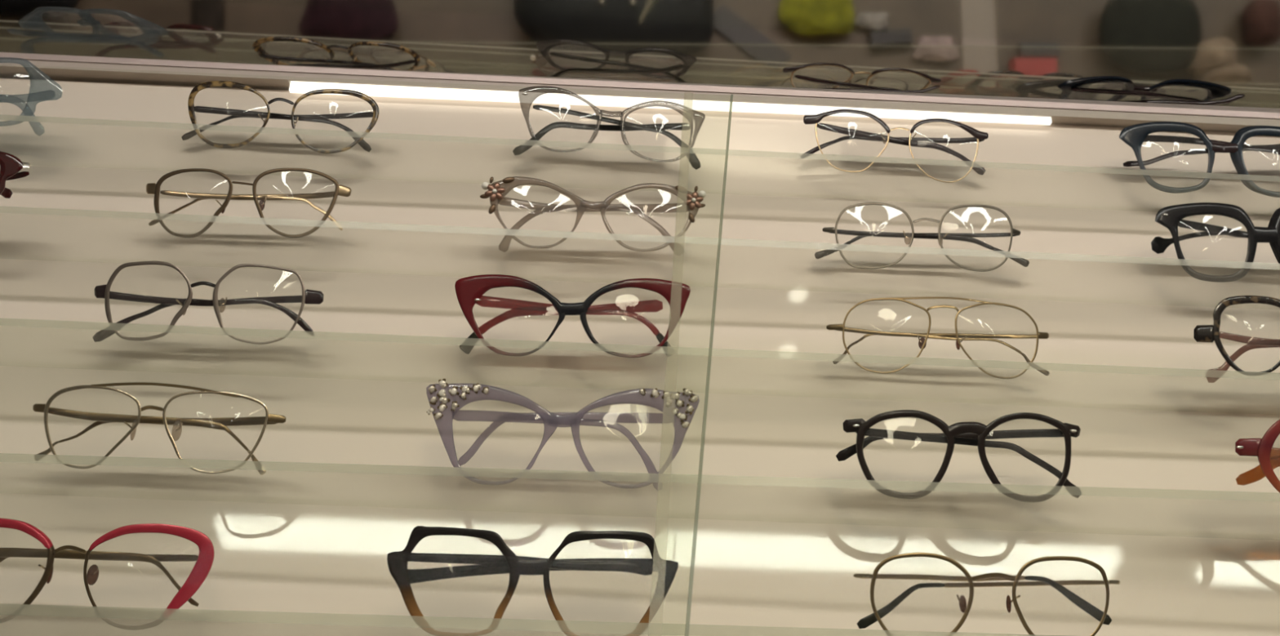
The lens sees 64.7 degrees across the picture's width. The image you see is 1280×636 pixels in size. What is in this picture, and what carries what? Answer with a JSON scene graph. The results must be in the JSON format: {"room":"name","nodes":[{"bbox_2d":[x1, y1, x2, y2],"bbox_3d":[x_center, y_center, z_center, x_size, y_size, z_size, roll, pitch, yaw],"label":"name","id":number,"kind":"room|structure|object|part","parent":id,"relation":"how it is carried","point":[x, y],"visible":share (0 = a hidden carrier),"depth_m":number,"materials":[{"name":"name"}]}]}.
{"room":"shop","nodes":[
{"label":"shop","id":0,"kind":"room"},
{"bbox_2d":[0,66,1279,112],"bbox_3d":[-0.048,0.498,1.024,6.000,2.560,0.100,2,-25,-1],"label":"wall","id":1,"kind":"structure","parent":0,"point":[1044,100],"depth_m":1.35,"materials":[{"name":"beige paint"}]},
{"bbox_3d":[-0.023,0.752,-1.521,6.000,0.050,4.600,2,-25,-1],"label":"floor","id":2,"kind":"structure","parent":0,"visible":0},
{"bbox_3d":[0.065,0.449,0.190,3.400,0.050,0.560,2,-25,-1],"label":"countertop","id":3,"kind":"structure","parent":2,"relation":"on","visible":0},
{"bbox_2d":[0,52,1279,635],"bbox_3d":[0.071,0.154,0.615,2.700,0.844,0.195,2,-25,-1],"label":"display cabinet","id":4,"kind":"object","parent":3,"relation":"on","point":[768,533],"visible":1,"depth_m":0.69,"materials":[{"name":"beige laminate"}]},
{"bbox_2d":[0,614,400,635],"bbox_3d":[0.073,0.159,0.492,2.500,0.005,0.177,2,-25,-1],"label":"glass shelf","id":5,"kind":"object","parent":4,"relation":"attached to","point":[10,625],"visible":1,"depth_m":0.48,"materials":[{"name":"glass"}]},
{"bbox_2d":[0,517,214,619],"bbox_3d":[-0.309,0.141,0.550,0.154,0.055,0.032,2,-25,-1],"label":"glasses","id":6,"kind":"object","parent":5,"relation":"on","point":[203,564],"visible":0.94,"depth_m":0.55,"materials":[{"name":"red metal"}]},
{"bbox_3d":[-0.349,0.132,0.542,0.066,0.048,0.011,-1,-25,7],"label":"brow trim","id":7,"kind":"part","parent":6,"relation":"part of","materials":[{"name":"red plastic"}]},
{"bbox_3d":[-0.264,0.135,0.543,0.066,0.048,0.011,6,-25,-8],"label":"brow trim","id":8,"kind":"part","parent":6,"relation":"part of","materials":[{"name":"red plastic"}]},
{"bbox_2d":[386,525,678,635],"bbox_3d":[-0.058,0.141,0.536,0.156,0.057,0.027,1,-25,3],"label":"glasses","id":9,"kind":"object","parent":5,"relation":"on","point":[509,562],"visible":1,"depth_m":0.54,"materials":[{"name":"plastic"}]},
{"bbox_2d":[853,552,1119,635],"bbox_3d":[0.178,0.146,0.517,0.138,0.046,0.030,2,-25,-1],"label":"glasses","id":10,"kind":"object","parent":5,"relation":"on","point":[1102,616],"visible":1,"depth_m":0.52,"materials":[{"name":"gold metal"}]},
{"bbox_2d":[0,0,1279,108],"bbox_3d":[0.086,-0.286,0.803,2.700,0.123,0.170,2,-25,-1],"label":"shelf edge","id":11,"kind":"object","parent":4,"relation":"attached to","point":[1200,52],"visible":1,"depth_m":0.83,"materials":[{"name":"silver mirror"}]},
{"bbox_2d":[288,80,1052,124],"bbox_3d":[0.027,-0.180,0.847,0.640,0.011,0.007,2,-25,-1],"label":"strip light","id":12,"kind":"object","parent":4,"relation":"attached to","point":[295,86],"visible":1,"depth_m":0.84,"materials":[{"name":"white plastic"}]},
{"bbox_3d":[0.074,0.101,0.578,2.500,0.005,0.109,2,-25,-1],"label":"glass shelf","id":13,"kind":"object","parent":4,"relation":"attached to","visible":0},
{"bbox_2d":[32,382,286,475],"bbox_3d":[-0.288,0.067,0.599,0.154,0.051,0.030,1,-25,2],"label":"glasses","id":14,"kind":"object","parent":13,"relation":"on","point":[220,423],"visible":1,"depth_m":0.60,"materials":[{"name":"gold metal"}]},
{"bbox_2d":[426,377,698,491],"bbox_3d":[-0.047,0.072,0.605,0.165,0.062,0.031,2,-25,-1],"label":"glasses","id":15,"kind":"object","parent":13,"relation":"on","point":[442,394],"visible":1,"depth_m":0.60,"materials":[{"name":"plastic"}]},
{"bbox_2d":[835,409,1082,502],"bbox_3d":[0.193,0.084,0.605,0.148,0.054,0.029,2,-25,-1],"label":"glasses","id":16,"kind":"object","parent":13,"relation":"on","point":[969,433],"visible":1,"depth_m":0.60,"materials":[{"name":"black plastic"}]},
{"bbox_2d":[1235,419,1279,492],"bbox_3d":[0.423,0.084,0.587,0.161,0.051,0.030,2,-25,-1],"label":"glasses","id":17,"kind":"object","parent":13,"relation":"on","point":[1268,456],"visible":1,"depth_m":0.58,"materials":[{"name":"plastic"}]},
{"bbox_3d":[0.080,-0.113,0.765,2.500,0.005,0.067,2,-25,-1],"label":"glass shelf","id":18,"kind":"object","parent":4,"relation":"attached to","visible":0},
{"bbox_2d":[0,57,56,136],"bbox_3d":[-0.507,-0.168,0.763,0.145,0.058,0.029,1,-25,2],"label":"glasses","id":19,"kind":"object","parent":18,"relation":"on","point":[0,57],"visible":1,"depth_m":0.77,"materials":[{"name":"blue plastic"}]},
{"bbox_2d":[181,80,379,153],"bbox_3d":[-0.281,-0.151,0.785,0.158,0.058,0.031,2,-25,-1],"label":"glasses","id":20,"kind":"object","parent":18,"relation":"on","point":[324,118],"visible":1,"depth_m":0.78,"materials":[{"name":"plastic"}]},
{"bbox_2d":[512,85,705,169],"bbox_3d":[-0.024,-0.145,0.782,0.149,0.061,0.032,2,-25,-1],"label":"glasses","id":21,"kind":"object","parent":18,"relation":"on","point":[622,126],"visible":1,"depth_m":0.78,"materials":[{"name":"grey plastic"}]},
{"bbox_2d":[800,109,988,182],"bbox_3d":[0.201,-0.131,0.794,0.147,0.058,0.030,2,-25,-1],"label":"glasses","id":22,"kind":"object","parent":18,"relation":"on","point":[979,136],"visible":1,"depth_m":0.80,"materials":[{"name":"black metal"}]},
{"bbox_3d":[0.162,-0.154,0.791,0.067,0.021,0.006,1,-25,2],"label":"brow trim","id":23,"kind":"part","parent":22,"relation":"part of","materials":[{"name":"black plastic"}]},
{"bbox_3d":[0.242,-0.149,0.791,0.064,0.015,0.005,4,-25,-5],"label":"brow trim","id":24,"kind":"part","parent":22,"relation":"part of","materials":[{"name":"black plastic"}]},
{"bbox_2d":[1119,121,1279,197],"bbox_3d":[0.463,-0.122,0.798,0.170,0.062,0.030,2,-25,-1],"label":"glasses","id":25,"kind":"object","parent":18,"relation":"on","point":[1134,135],"visible":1,"depth_m":0.80,"materials":[{"name":"plastic"}]},
{"bbox_3d":[0.077,-0.039,0.705,2.500,0.005,0.073,2,-25,-1],"label":"glass shelf","id":26,"kind":"object","parent":4,"relation":"attached to","visible":0},
{"bbox_2d":[0,151,31,198],"bbox_3d":[-0.490,-0.096,0.696,0.135,0.041,0.026,0,-25,3],"label":"glasses","id":27,"kind":"object","parent":26,"relation":"on","point":[11,165],"visible":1,"depth_m":0.69,"materials":[{"name":"plastic"}]},
{"bbox_2d":[146,168,351,237],"bbox_3d":[-0.281,-0.079,0.719,0.148,0.056,0.028,1,-25,2],"label":"glasses","id":28,"kind":"object","parent":26,"relation":"on","point":[151,188],"visible":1,"depth_m":0.72,"materials":[{"name":"brown metal"}]},
{"bbox_2d":[480,176,706,256],"bbox_3d":[-0.034,-0.069,0.720,0.160,0.055,0.031,2,-25,-1],"label":"glasses","id":29,"kind":"object","parent":26,"relation":"on","point":[494,192],"visible":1,"depth_m":0.71,"materials":[{"name":"plastic"}]},
{"bbox_2d":[814,202,1029,271],"bbox_3d":[0.206,-0.054,0.732,0.157,0.052,0.031,2,-25,-1],"label":"glasses","id":30,"kind":"object","parent":26,"relation":"on","point":[860,234],"visible":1,"depth_m":0.73,"materials":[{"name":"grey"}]},
{"bbox_2d":[1151,202,1279,282],"bbox_3d":[0.456,-0.050,0.734,0.166,0.061,0.029,2,-25,-1],"label":"glasses","id":31,"kind":"object","parent":26,"relation":"on","point":[1171,217],"visible":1,"depth_m":0.73,"materials":[{"name":"black plastic"}]},
{"bbox_3d":[0.075,0.034,0.649,2.500,0.005,0.076,2,-25,-1],"label":"glass shelf","id":32,"kind":"object","parent":4,"relation":"attached to","visible":0},
{"bbox_2d":[92,261,324,344],"bbox_3d":[-0.284,-0.007,0.657,0.154,0.054,0.030,1,-25,2],"label":"glasses","id":33,"kind":"object","parent":32,"relation":"on","point":[308,296],"visible":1,"depth_m":0.66,"materials":[{"name":"grey metal"}]},
{"bbox_2d":[454,274,690,358],"bbox_3d":[-0.045,0.003,0.665,0.156,0.057,0.032,2,-25,-1],"label":"glasses","id":34,"kind":"object","parent":32,"relation":"on","point":[469,291],"visible":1,"depth_m":0.66,"materials":[{"name":"plastic"}]},
{"bbox_2d":[826,296,1049,378],"bbox_3d":[0.199,0.016,0.671,0.151,0.053,0.032,2,-25,-1],"label":"glasses","id":35,"kind":"object","parent":32,"relation":"on","point":[956,336],"visible":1,"depth_m":0.67,"materials":[{"name":"gold metal"}]},
{"bbox_2d":[1193,295,1279,382],"bbox_3d":[0.432,0.016,0.656,0.148,0.054,0.031,2,-25,-1],"label":"glasses","id":36,"kind":"object","parent":32,"relation":"on","point":[1202,333],"visible":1,"depth_m":0.65,"materials":[{"name":"plastic"}]}
]}

